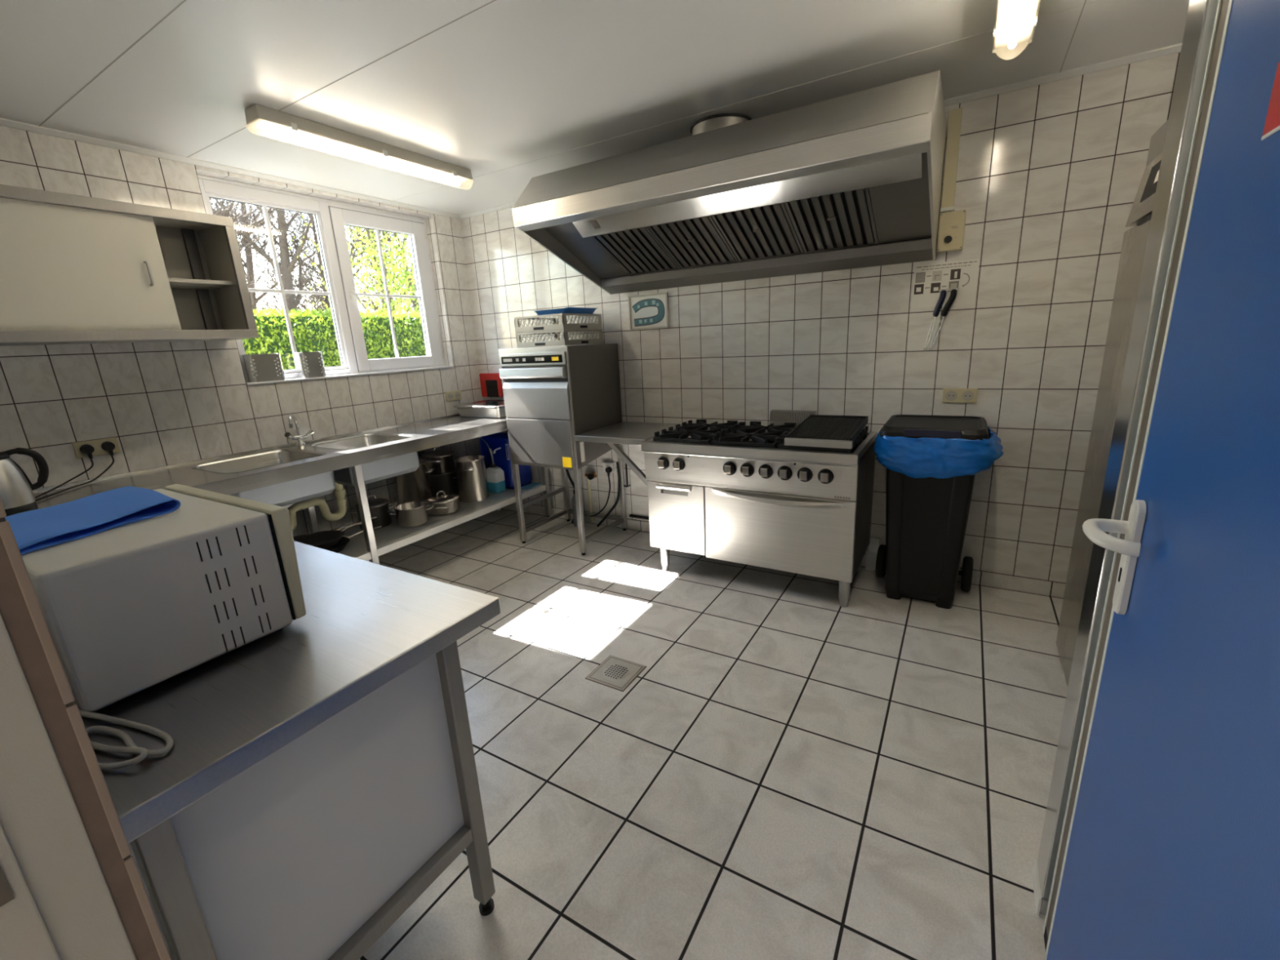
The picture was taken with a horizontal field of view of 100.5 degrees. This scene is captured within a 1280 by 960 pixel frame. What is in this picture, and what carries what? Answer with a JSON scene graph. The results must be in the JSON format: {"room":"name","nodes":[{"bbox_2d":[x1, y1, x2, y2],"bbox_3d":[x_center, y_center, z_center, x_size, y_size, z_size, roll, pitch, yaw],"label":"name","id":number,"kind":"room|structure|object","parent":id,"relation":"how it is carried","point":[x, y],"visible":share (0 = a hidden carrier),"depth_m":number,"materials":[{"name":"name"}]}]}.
{"room":"commercial kitchen","nodes":[
{"label":"commercial kitchen","id":0,"kind":"room"},
{"bbox_2d":[0,516,137,959],"bbox_3d":[-1.172,0.081,0.689,5.130,2.470,0.300,6,17,30],"label":"wall","id":1,"kind":"structure","parent":0,"point":[2,519],"depth_m":0.55,"materials":[{"name":"tile"}]},
{"bbox_2d":[0,613,136,959],"bbox_3d":[-0.194,0.353,0.148,1.175,2.120,0.276,6,17,30],"label":"door","id":2,"kind":"structure","parent":1,"relation":"in","point":[56,902],"depth_m":0.54,"materials":[{"name":"paint"}]},
{"bbox_2d":[0,535,160,959],"bbox_3d":[-0.605,0.267,0.557,0.021,2.120,0.018,6,17,30],"label":"trim","id":3,"kind":"structure","parent":1,"relation":"attached to","point":[14,611],"depth_m":0.56,"materials":[{"name":"wood"}]},
{"bbox_2d":[0,498,171,959],"bbox_3d":[-0.604,0.038,0.503,0.006,2.426,0.008,6,17,30],"label":"trim","id":4,"kind":"structure","parent":1,"relation":"attached to","point":[6,534],"depth_m":0.56,"materials":[{"name":"wood"}]},
{"bbox_2d":[1059,0,1086,72],"bbox_3d":[1.027,-1.398,1.022,0.004,0.001,3.170,6,17,30],"label":"trim","id":5,"kind":"structure","parent":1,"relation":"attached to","point":[1085,0],"depth_m":2.02,"materials":[{"name":"grey"}]},
{"bbox_2d":[1043,0,1279,959],"bbox_3d":[0.604,0.227,0.549,0.119,2.080,1.170,6,17,30],"label":"door","id":6,"kind":"structure","parent":1,"relation":"in","point":[1169,849],"depth_m":0.69,"materials":[{"name":"blue"}]},
{"bbox_2d":[1261,62,1279,140],"bbox_3d":[0.662,-0.406,0.501,0.002,0.079,0.295,6,17,30],"label":"door sign","id":7,"kind":"object","parent":6,"relation":"attached to","point":[1272,125],"visible":1,"depth_m":0.61,"materials":[{"name":"red plastic"}]},
{"bbox_2d":[0,125,483,536],"bbox_3d":[-2.359,-0.518,3.203,0.155,2.470,3.523,6,17,30],"label":"wall","id":8,"kind":"structure","parent":0,"point":[163,403],"depth_m":2.82,"materials":[{"name":"tile"}]},
{"bbox_2d":[35,444,94,498],"bbox_3d":[-2.598,-0.022,2.325,0.082,0.177,0.579,-7,15,-14],"label":"plug","id":9,"kind":"object","parent":8,"relation":"attached to","point":[86,449],"visible":0.73,"depth_m":2.54,"materials":[{"name":"black plastic"}]},
{"bbox_2d":[35,441,115,501],"bbox_3d":[-2.570,-0.033,2.361,0.064,0.176,0.632,-5,15,-9],"label":"plug","id":10,"kind":"object","parent":8,"relation":"attached to","point":[108,446],"visible":0.83,"depth_m":2.60,"materials":[{"name":"black plastic"}]},
{"bbox_2d":[71,437,120,458],"bbox_3d":[-2.652,-0.158,2.600,0.014,0.076,0.158,6,17,30],"label":"wall socket","id":11,"kind":"object","parent":8,"relation":"attached to","point":[96,444],"visible":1,"depth_m":2.60,"materials":[{"name":"beige plastic"}]},
{"bbox_2d":[0,184,258,346],"bbox_3d":[-2.555,-0.897,2.299,0.354,0.590,1.372,6,17,30],"label":"upper cabinet","id":12,"kind":"object","parent":8,"relation":"attached to","point":[74,268],"visible":1,"depth_m":2.36,"materials":[{"name":"beige"}]},
{"bbox_2d":[168,277,236,289],"bbox_3d":[-2.578,-0.883,2.318,0.284,0.017,1.336,6,17,30],"label":"shelf","id":13,"kind":"object","parent":12,"relation":"attached to","point":[175,283],"depth_m":2.75,"materials":[{"name":"silver"}]},
{"bbox_2d":[0,117,460,218],"bbox_3d":[-2.264,-1.728,2.969,0.030,0.022,3.223,6,17,30],"label":"trim","id":14,"kind":"structure","parent":8,"relation":"attached to","point":[6,122],"depth_m":2.81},
{"bbox_2d":[196,173,445,382],"bbox_3d":[-2.031,-1.298,3.653,0.114,1.140,1.515,6,17,30],"label":"window","id":15,"kind":"structure","parent":8,"relation":"in","point":[331,217],"depth_m":3.66,"materials":[{"name":"white"}]},
{"bbox_2d":[246,365,453,385],"bbox_3d":[-1.954,-0.749,3.768,0.097,0.014,1.515,6,17,30],"label":"trim","id":16,"kind":"structure","parent":8,"relation":"attached to","point":[446,366],"depth_m":3.62,"materials":[{"name":"white"}]},
{"bbox_2d":[240,353,285,382],"bbox_3d":[-2.281,-0.680,3.223,0.092,0.160,0.204,6,17,30],"label":"container","id":17,"kind":"object","parent":16,"relation":"on","point":[266,366],"visible":1,"depth_m":3.18,"materials":[{"name":"metal"}]},
{"bbox_2d":[293,351,326,377],"bbox_3d":[-2.138,-0.748,3.454,0.092,0.160,0.154,6,17,30],"label":"container","id":18,"kind":"object","parent":16,"relation":"on","point":[309,364],"visible":1,"depth_m":3.41,"materials":[{"name":"metal"}]},
{"bbox_2d":[444,390,462,401],"bbox_3d":[-1.539,-0.696,4.396,0.014,0.076,0.158,6,17,30],"label":"wall socket","id":19,"kind":"object","parent":8,"relation":"attached to","point":[452,395],"visible":1,"depth_m":4.39,"materials":[{"name":"beige plastic"}]},
{"bbox_2d":[393,0,1100,200],"bbox_3d":[0.296,-1.765,2.562,4.830,0.001,0.004,6,17,30],"label":"trim","id":20,"kind":"structure","parent":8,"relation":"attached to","point":[1097,0],"depth_m":2.35,"materials":[{"name":"white"}]},
{"bbox_2d":[0,0,1189,214],"bbox_3d":[-0.788,-1.271,0.596,5.355,0.150,6.550,6,17,30],"label":"ceiling","id":21,"kind":"structure","parent":0,"point":[504,84],"depth_m":2.06,"materials":[{"name":"white paint"}]},
{"bbox_2d":[38,0,496,157],"bbox_3d":[-0.454,-1.408,1.352,4.830,0.001,0.539,6,17,30],"label":"trim","id":22,"kind":"structure","parent":21,"relation":"attached to","point":[184,1],"depth_m":1.91,"materials":[{"name":"grey"}]},
{"bbox_2d":[244,103,472,186],"bbox_3d":[-1.351,-1.675,2.748,0.124,0.102,1.178,6,17,30],"label":"light","id":23,"kind":"object","parent":21,"relation":"attached to","point":[277,123],"visible":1,"depth_m":2.59,"materials":[{"name":"beige plastic"}]},
{"bbox_2d":[992,0,1039,49],"bbox_3d":[1.055,-1.459,1.451,0.124,0.102,1.243,6,17,30],"label":"light","id":24,"kind":"object","parent":21,"relation":"attached to","point":[1015,20],"visible":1,"depth_m":1.80,"materials":[{"name":"beige"}]},
{"bbox_2d":[164,508,1067,959],"bbox_3d":[-0.741,1.237,1.306,5.550,0.120,6.550,6,17,30],"label":"floor","id":25,"kind":"structure","parent":0,"point":[788,771],"depth_m":1.84,"materials":[{"name":"tile"}]},
{"bbox_2d":[78,541,500,959],"bbox_3d":[-1.103,0.708,1.428,1.472,0.876,0.671,6,17,30],"label":"prep table","id":26,"kind":"object","parent":25,"relation":"on","point":[318,775],"visible":0.69,"depth_m":1.00,"materials":[{"name":"metal"}]},
{"bbox_2d":[128,843,166,942],"bbox_3d":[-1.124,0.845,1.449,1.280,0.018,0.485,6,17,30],"label":"table leg","id":27,"kind":"object","parent":26,"relation":"attached to","point":[132,853],"depth_m":1.18,"materials":[{"name":"silver metal"}]},
{"bbox_2d":[21,484,306,769],"bbox_3d":[-0.954,0.216,1.032,0.737,0.261,0.410,6,17,30],"label":"microwave oven","id":28,"kind":"object","parent":26,"relation":"on","point":[129,609],"visible":0.73,"depth_m":0.94,"materials":[{"name":"grey metal"}]},
{"bbox_2d":[4,485,180,555],"bbox_3d":[-1.108,0.067,1.061,0.341,0.032,0.261,6,17,30],"label":"cleaning cloth","id":29,"kind":"object","parent":28,"relation":"on","point":[41,528],"visible":0.94,"depth_m":1.06,"materials":[{"name":"blue fabric"}]},
{"bbox_2d":[32,413,551,564],"bbox_3d":[-1.862,0.237,3.299,0.710,0.912,3.199,6,17,30],"label":"sink counter","id":30,"kind":"object","parent":25,"relation":"on","point":[286,474],"visible":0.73,"depth_m":3.14,"materials":[{"name":"metal"}]},
{"bbox_2d":[0,447,48,516],"bbox_3d":[-2.449,0.009,2.043,0.170,0.247,0.214,-3,15,0],"label":"kettle","id":31,"kind":"object","parent":30,"relation":"on","point":[16,495],"visible":0.96,"depth_m":2.04,"materials":[{"name":"silver metal"}]},
{"bbox_2d":[191,448,336,506],"bbox_3d":[-2.064,-0.001,2.938,0.482,0.228,0.512,6,17,30],"label":"basin","id":32,"kind":"object","parent":30,"relation":"in","point":[290,492],"depth_m":2.94,"materials":[{"name":"silver metal"}]},
{"bbox_2d":[32,413,507,509],"bbox_3d":[-1.883,-0.161,3.194,0.710,0.087,3.199,6,17,30],"label":"countertop","id":33,"kind":"structure","parent":30,"relation":"on","point":[428,433],"depth_m":2.85,"materials":[{"name":"metal"}]},
{"bbox_2d":[284,414,315,445],"bbox_3d":[-2.113,-0.306,3.274,0.110,0.200,0.229,-3,15,1],"label":"mixer tap","id":34,"kind":"object","parent":30,"relation":"on","point":[299,437],"visible":1,"depth_m":3.31,"materials":[{"name":"silver metal"}]},
{"bbox_2d":[293,522,361,539],"bbox_3d":[-2.028,0.356,3.368,0.248,0.058,0.491,6,17,30],"label":"frying pan","id":35,"kind":"object","parent":30,"relation":"on","point":[343,527],"visible":0.16,"depth_m":3.41,"materials":[{"name":"metal"}]},
{"bbox_2d":[323,524,381,552],"bbox_3d":[-1.833,0.372,3.267,0.278,0.058,0.487,6,17,30],"label":"frying pan","id":36,"kind":"object","parent":30,"relation":"on","point":[340,545],"visible":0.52,"depth_m":3.26,"materials":[{"name":"black metal"}]},
{"bbox_2d":[293,515,377,548],"bbox_3d":[-1.849,0.328,3.271,0.278,0.058,0.529,6,17,30],"label":"frying pan","id":37,"kind":"object","parent":36,"relation":"on","point":[324,539],"visible":0.7,"depth_m":3.24,"materials":[{"name":"metal"}]},
{"bbox_2d":[307,432,419,486],"bbox_3d":[-1.768,-0.141,3.416,0.482,0.228,0.472,6,17,30],"label":"basin","id":38,"kind":"object","parent":30,"relation":"in","point":[375,471],"depth_m":3.38,"materials":[{"name":"silver metal"}]},
{"bbox_2d":[347,494,396,529],"bbox_3d":[-1.799,0.204,3.591,0.237,0.214,0.267,6,17,30],"label":"saucepan","id":39,"kind":"object","parent":30,"relation":"on","point":[378,507],"visible":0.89,"depth_m":3.54,"materials":[{"name":"metal"}]},
{"bbox_2d":[386,501,434,527],"bbox_3d":[-1.550,0.232,3.615,0.235,0.125,0.264,6,17,30],"label":"casserole","id":40,"kind":"object","parent":30,"relation":"on","point":[411,513],"visible":1,"depth_m":3.55,"materials":[{"name":"metal"}]},
{"bbox_2d":[395,458,435,504],"bbox_3d":[-1.675,0.036,3.950,0.319,0.345,0.250,6,17,30],"label":"stock pot","id":41,"kind":"object","parent":30,"relation":"on","point":[415,486],"visible":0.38,"depth_m":3.86,"materials":[{"name":"metal"}]},
{"bbox_2d":[334,484,546,560],"bbox_3d":[-1.844,0.409,3.334,0.640,0.044,3.150,6,17,30],"label":"shelf","id":42,"kind":"object","parent":30,"relation":"attached to","point":[389,538],"depth_m":3.55,"materials":[{"name":"silver metal"}]},
{"bbox_2d":[423,490,460,515],"bbox_3d":[-1.435,0.150,3.853,0.276,0.149,0.281,6,17,30],"label":"casserole","id":43,"kind":"object","parent":30,"relation":"on","point":[444,503],"visible":0.96,"depth_m":3.78,"materials":[{"name":"metal"}]},
{"bbox_2d":[430,470,458,494],"bbox_3d":[-1.560,0.033,4.205,0.332,0.210,0.254,6,17,30],"label":"stock pot","id":44,"kind":"object","parent":30,"relation":"on","point":[446,482],"visible":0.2,"depth_m":4.10,"materials":[{"name":"metal"}]},
{"bbox_2d":[420,446,455,474],"bbox_3d":[-1.570,-0.165,4.153,0.265,0.194,0.302,6,17,30],"label":"casserole","id":45,"kind":"object","parent":44,"relation":"on","point":[442,460],"visible":0.91,"depth_m":4.07,"materials":[{"name":"metal"}]},
{"bbox_2d":[453,455,488,502],"bbox_3d":[-1.296,-0.011,4.102,0.252,0.320,0.286,6,17,30],"label":"stock pot","id":46,"kind":"object","parent":30,"relation":"on","point":[470,470],"visible":1,"depth_m":4.02,"materials":[{"name":"metal"}]},
{"bbox_2d":[453,400,506,417],"bbox_3d":[-1.201,-0.590,4.339,0.505,0.108,0.395,6,17,30],"label":"tray","id":47,"kind":"object","parent":30,"relation":"on","point":[485,408],"visible":0.73,"depth_m":4.21,"materials":[{"name":"metal"}]},
{"bbox_2d":[478,436,506,493],"bbox_3d":[-1.237,-0.126,4.311,0.271,0.433,0.106,6,17,30],"label":"detergent jug","id":48,"kind":"object","parent":30,"relation":"on","point":[495,474],"visible":0.91,"depth_m":4.26,"materials":[{"name":"blue"}]},
{"bbox_2d":[478,430,532,488],"bbox_3d":[-1.134,-0.203,4.451,0.370,0.500,0.276,6,17,30],"label":"drum","id":49,"kind":"object","parent":30,"relation":"on","point":[499,443],"visible":0.48,"depth_m":4.34,"materials":[{"name":"blue plastic"}]},
{"bbox_2d":[520,481,542,489],"bbox_3d":[-0.944,0.045,4.446,0.195,0.004,0.200,6,17,30],"label":"plastic sheet","id":50,"kind":"object","parent":30,"relation":"on","point":[532,484],"visible":0.57,"depth_m":4.42,"materials":[{"name":"teal plastic"}]},
{"bbox_2d":[498,343,626,555],"bbox_3d":[-0.538,-0.249,3.894,0.594,1.418,0.628,6,17,30],"label":"dishwasher","id":51,"kind":"object","parent":25,"relation":"on","point":[553,395],"visible":0.98,"depth_m":3.61,"materials":[{"name":"metal"}]},
{"bbox_2d":[515,328,603,347],"bbox_3d":[-0.556,-0.990,3.721,0.421,0.100,0.436,6,17,30],"label":"dish rack","id":52,"kind":"object","parent":51,"relation":"on","point":[564,340],"visible":1,"depth_m":3.58,"materials":[{"name":"beige plastic"}]},
{"bbox_2d":[514,313,602,333],"bbox_3d":[-0.561,-1.088,3.695,0.421,0.100,0.436,6,17,30],"label":"dish rack","id":53,"kind":"object","parent":52,"relation":"on","point":[562,319],"visible":0.97,"depth_m":3.56,"materials":[{"name":"beige plastic"}]},
{"bbox_2d":[534,306,597,315],"bbox_3d":[-0.506,-1.148,3.641,0.315,0.036,0.355,6,17,30],"label":"plastic tray","id":54,"kind":"object","parent":53,"relation":"on","point":[569,309],"visible":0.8,"depth_m":3.52,"materials":[{"name":"blue plastic"}]},
{"bbox_2d":[565,469,574,524],"bbox_3d":[-0.549,0.069,4.263,0.141,0.586,0.051,6,17,30],"label":"hose","id":55,"kind":"object","parent":51,"relation":"attached to","point":[566,470],"visible":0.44,"depth_m":4.25,"materials":[{"name":"black rubber"}]},
{"bbox_2d":[596,462,620,527],"bbox_3d":[-0.251,0.120,4.114,0.229,0.538,0.037,2,16,20],"label":"hose","id":56,"kind":"object","parent":51,"relation":"attached to","point":[617,463],"visible":1,"depth_m":4.07,"materials":[{"name":"black rubber"}]},
{"bbox_2d":[574,422,681,485],"bbox_3d":[-0.040,-0.194,3.623,0.533,0.301,0.593,6,17,30],"label":"countertop","id":57,"kind":"structure","parent":51,"relation":"attached to","point":[622,433],"depth_m":3.42,"materials":[{"name":"metal"}]},
{"bbox_2d":[571,489,577,526],"bbox_3d":[-0.503,0.223,4.292,0.084,0.300,0.084,6,17,30],"label":"pipe","id":58,"kind":"object","parent":25,"relation":"on","point":[574,505],"visible":0.43,"depth_m":4.26,"materials":[{"name":"grey plastic"}]},
{"bbox_2d":[585,655,646,691],"bbox_3d":[-0.106,0.858,2.377,0.200,0.005,0.200,6,17,30],"label":"floor drain","id":59,"kind":"object","parent":25,"relation":"on","point":[614,672],"visible":1,"depth_m":2.37,"materials":[{"name":"metal"}]},
{"bbox_2d":[640,419,877,607],"bbox_3d":[0.708,0.135,3.215,1.205,0.894,0.661,6,17,30],"label":"gas range","id":60,"kind":"object","parent":25,"relation":"on","point":[731,491],"visible":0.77,"depth_m":2.92,"materials":[{"name":"metal"}]},
{"bbox_2d":[640,426,877,466],"bbox_3d":[0.691,-0.224,3.124,1.205,0.056,0.653,6,17,30],"label":"cooktop","id":61,"kind":"object","parent":60,"relation":"in","point":[751,450],"depth_m":2.85,"materials":[{"name":"metal"}]},
{"bbox_2d":[768,409,816,426],"bbox_3d":[0.941,-0.370,3.292,0.275,0.115,0.050,6,17,30],"label":"grille","id":62,"kind":"object","parent":60,"relation":"on","point":[777,417],"visible":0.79,"depth_m":3.28,"materials":[{"name":"metal"}]},
{"bbox_2d":[784,414,868,448],"bbox_3d":[1.014,-0.269,2.865,0.330,0.087,0.512,6,17,30],"label":"griddle plate","id":63,"kind":"object","parent":60,"relation":"on","point":[815,430],"visible":1,"depth_m":2.77,"materials":[{"name":"black metal"}]},
{"bbox_2d":[865,537,879,570],"bbox_3d":[1.418,0.450,3.244,0.067,0.200,0.045,6,17,30],"label":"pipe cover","id":64,"kind":"object","parent":25,"relation":"on","point":[874,543],"visible":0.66,"depth_m":3.23,"materials":[{"name":"grey metal"}]},
{"bbox_2d":[873,414,1003,608],"bbox_3d":[1.524,0.169,2.801,0.558,0.957,0.516,6,17,30],"label":"wheelie bin","id":65,"kind":"object","parent":25,"relation":"on","point":[932,463],"visible":1,"depth_m":2.65,"materials":[{"name":"black plastic"}]},
{"bbox_2d":[1056,119,1168,686],"bbox_3d":[1.949,-0.108,1.656,0.744,2.030,0.730,6,17,30],"label":"refrigerator","id":66,"kind":"object","parent":25,"relation":"on","point":[1135,239],"visible":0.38,"depth_m":1.95,"materials":[{"name":"metal"}]},
{"bbox_2d":[460,52,1180,583],"bbox_3d":[0.765,-0.761,3.513,5.550,2.470,0.300,6,17,30],"label":"wall","id":67,"kind":"structure","parent":0,"point":[1049,175],"depth_m":2.82,"materials":[{"name":"tile"}]},
{"bbox_2d":[479,373,503,396],"bbox_3d":[-1.273,-0.813,4.556,0.232,0.200,0.036,6,17,30],"label":"box","id":68,"kind":"object","parent":67,"relation":"attached to","point":[491,383],"visible":0.91,"depth_m":4.53,"materials":[{"name":"red plastic"}]},
{"bbox_2d":[586,476,594,522],"bbox_3d":[-0.399,0.157,4.268,0.024,0.392,0.056,0,15,13],"label":"pipe","id":69,"kind":"object","parent":67,"relation":"attached to","point":[587,478],"visible":0.81,"depth_m":4.25,"materials":[{"name":"beige"}]},
{"bbox_2d":[584,471,596,479],"bbox_3d":[-0.382,-0.037,4.194,0.100,0.048,0.099,6,17,30],"label":"water valve","id":70,"kind":"object","parent":67,"relation":"attached to","point":[590,476],"visible":1,"depth_m":4.15,"materials":[{"name":"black metal"}]},
{"bbox_2d":[590,461,615,516],"bbox_3d":[-0.295,0.080,4.176,0.212,0.446,0.096,6,17,30],"label":"socket","id":71,"kind":"object","parent":67,"relation":"attached to","point":[608,467],"visible":1,"depth_m":4.10,"materials":[{"name":"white plastic"}]},
{"bbox_2d":[623,463,631,487],"bbox_3d":[-0.120,-0.049,4.048,0.079,0.204,0.045,6,17,30],"label":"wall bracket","id":72,"kind":"object","parent":67,"relation":"attached to","point":[627,485],"visible":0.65,"depth_m":4.02,"materials":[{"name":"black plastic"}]},
{"bbox_2d":[629,514,648,519],"bbox_3d":[0.161,0.305,3.984,0.564,0.024,0.043,6,17,30],"label":"gas pipe","id":73,"kind":"object","parent":67,"relation":"attached to","point":[630,515],"visible":0.2,"depth_m":4.08,"materials":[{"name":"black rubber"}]},
{"bbox_2d":[627,292,669,330],"bbox_3d":[0.057,-1.151,3.645,0.308,0.230,0.015,6,17,30],"label":"picture frame","id":74,"kind":"object","parent":67,"relation":"attached to","point":[647,311],"visible":1,"depth_m":3.64,"materials":[{"name":"beige"}]},
{"bbox_2d":[511,70,946,294],"bbox_3d":[0.408,-1.401,2.804,2.022,0.600,0.918,6,17,30],"label":"extractor hood","id":75,"kind":"object","parent":67,"relation":"attached to","point":[853,180],"visible":1,"depth_m":2.56,"materials":[{"name":"metal"}]},
{"bbox_2d":[690,112,751,135],"bbox_3d":[0.419,-1.757,2.742,0.316,0.118,0.316,6,17,30],"label":"duct","id":76,"kind":"object","parent":75,"relation":"attached to","point":[714,122],"visible":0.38,"depth_m":2.60,"materials":[{"name":"metal"}]},
{"bbox_2d":[500,502,1066,597],"bbox_3d":[0.738,0.430,3.694,4.830,0.078,0.009,6,17,30],"label":"baseboard","id":77,"kind":"structure","parent":67,"relation":"attached to","point":[1004,581],"depth_m":2.97,"materials":[{"name":"tile"}]},
{"bbox_2d":[459,43,1182,218],"bbox_3d":[0.611,-1.904,3.071,4.830,0.022,0.030,6,17,30],"label":"trim","id":78,"kind":"structure","parent":67,"relation":"attached to","point":[1176,48],"depth_m":2.35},
{"bbox_2d":[911,257,979,308],"bbox_3d":[1.574,-1.012,2.753,0.289,0.218,0.002,6,17,30],"label":"poster","id":79,"kind":"object","parent":67,"relation":"attached to","point":[929,278],"visible":1,"depth_m":2.75,"materials":[{"name":"white paper"}]},
{"bbox_2d":[913,261,977,294],"bbox_3d":[1.570,-1.040,2.746,0.272,0.136,0.001,6,17,30],"label":"print","id":80,"kind":"object","parent":79,"relation":"attached to","point":[928,278],"depth_m":2.74,"materials":[{"name":"grey paper"}]},
{"bbox_2d":[938,286,959,291],"bbox_3d":[1.586,-0.980,2.733,0.090,0.018,0.038,6,17,30],"label":"wall hook","id":81,"kind":"object","parent":67,"relation":"attached to","point":[948,289],"visible":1,"depth_m":2.74,"materials":[{"name":"metal"}]},
{"bbox_2d":[923,289,946,349],"bbox_3d":[1.547,-0.837,2.793,0.084,0.297,0.035,6,17,30],"label":"knife","id":82,"kind":"object","parent":81,"relation":"hanging from","point":[943,293],"visible":1,"depth_m":2.76,"materials":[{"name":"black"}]},
{"bbox_2d":[928,288,956,349],"bbox_3d":[1.578,-0.834,2.775,0.104,0.297,0.035,6,17,30],"label":"knife","id":83,"kind":"object","parent":81,"relation":"hanging from","point":[953,292],"visible":1,"depth_m":2.74,"materials":[{"name":"black plastic"}]},
{"bbox_2d":[940,107,962,213],"bbox_3d":[1.525,-1.558,2.605,0.060,0.446,0.031,6,17,30],"label":"duct","id":84,"kind":"object","parent":67,"relation":"attached to","point":[954,122],"visible":1,"depth_m":2.60,"materials":[{"name":"beige plastic"}]},
{"bbox_2d":[937,209,966,252],"bbox_3d":[1.554,-1.241,2.658,0.112,0.179,0.067,6,17,30],"label":"switch","id":85,"kind":"object","parent":67,"relation":"attached to","point":[952,224],"visible":1,"depth_m":2.65,"materials":[{"name":"beige plastic"}]},
{"bbox_2d":[942,388,977,403],"bbox_3d":[1.701,-0.449,2.834,0.158,0.076,0.014,6,17,30],"label":"wall socket","id":86,"kind":"object","parent":67,"relation":"attached to","point":[949,395],"visible":1,"depth_m":2.83,"materials":[{"name":"beige plastic"}]},
{"bbox_2d":[1031,0,1218,915],"bbox_3d":[1.364,-0.003,0.842,0.946,2.300,0.120,6,17,30],"label":"door frame","id":87,"kind":"structure","parent":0,"point":[1201,15],"depth_m":1.02,"materials":[{"name":"metal"}]},
{"label":"outside","id":88,"kind":"structure","parent":0,"visible":0},
{"bbox_3d":[-24.637,-3.332,24.380,59.690,0.100,110.000,6,17,30],"label":"ground","id":89,"kind":"structure","parent":88,"visible":0},
{"bbox_2d":[214,199,278,286],"bbox_3d":[-9.546,-5.784,10.678,3.207,10.192,3.874,-5,15,-7],"label":"bare tree","id":90,"kind":"object","parent":89,"relation":"on","point":[225,211],"visible":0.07,"depth_m":11.80,"materials":[{"name":"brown plant"}]},
{"bbox_2d":[210,198,311,311],"bbox_3d":[-14.428,-8.608,17.860,5.137,12.499,4.235,-8,16,-19],"label":"bare tree","id":91,"kind":"object","parent":89,"relation":"on","point":[252,299],"visible":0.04,"depth_m":17.95,"materials":[{"name":"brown plant"}]},
{"bbox_2d":[211,199,326,311],"bbox_3d":[-15.940,-10.075,21.153,4.811,13.812,6.440,3,16,22],"label":"bare tree","id":92,"kind":"object","parent":89,"relation":"on","point":[248,264],"visible":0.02,"depth_m":21.80,"materials":[{"name":"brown plant"}]},
{"bbox_2d":[208,197,330,313],"bbox_3d":[-10.456,-7.674,15.836,3.654,11.327,5.090,6,17,30],"label":"bare tree","id":93,"kind":"object","parent":89,"relation":"on","point":[286,268],"visible":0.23,"depth_m":15.95,"materials":[{"name":"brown plant"}]},
{"bbox_2d":[254,211,359,311],"bbox_3d":[-12.806,-9.519,21.201,6.202,12.394,3.797,6,17,30],"label":"bare tree","id":94,"kind":"object","parent":89,"relation":"on","point":[313,227],"visible":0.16,"depth_m":21.19,"materials":[{"name":"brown plant"}]},
{"bbox_2d":[255,207,377,314],"bbox_3d":[-14.516,-10.929,24.414,5.341,13.652,6.074,6,17,30],"label":"bare tree","id":95,"kind":"object","parent":89,"relation":"on","point":[275,213],"visible":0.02,"depth_m":24.24,"materials":[{"name":"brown plant"}]},
{"bbox_2d":[242,306,426,369],"bbox_3d":[-5.045,-2.210,11.051,1.475,2.528,10.568,6,17,30],"label":"hedge","id":96,"kind":"object","parent":89,"relation":"on","point":[313,331],"visible":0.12,"depth_m":9.28,"materials":[{"name":"green plant"}]},
{"bbox_2d":[288,213,420,316],"bbox_3d":[-6.059,-4.174,13.421,3.562,5.326,4.609,6,17,30],"label":"young tree","id":97,"kind":"object","parent":89,"relation":"on","point":[401,274],"visible":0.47,"depth_m":12.79,"materials":[{"name":"green plant"}]},
{"bbox_2d":[301,226,420,315],"bbox_3d":[-8.906,-8.305,18.149,4.325,11.212,4.556,-16,19,-40],"label":"bare tree","id":98,"kind":"object","parent":89,"relation":"on","point":[366,229],"visible":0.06,"depth_m":18.38,"materials":[{"name":"green plant"}]},
{"bbox_2d":[311,225,417,312],"bbox_3d":[-13.342,-11.392,26.424,5.131,13.426,6.946,6,17,30],"label":"bare tree","id":99,"kind":"object","parent":89,"relation":"on","point":[344,225],"visible":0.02,"depth_m":26.29,"materials":[{"name":"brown plant"}]},
{"bbox_2d":[344,225,420,313],"bbox_3d":[-10.520,-10.256,23.336,5.133,12.522,4.936,6,17,30],"label":"bare tree","id":100,"kind":"object","parent":89,"relation":"on","point":[404,239],"visible":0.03,"depth_m":23.17,"materials":[{"name":"green plant"}]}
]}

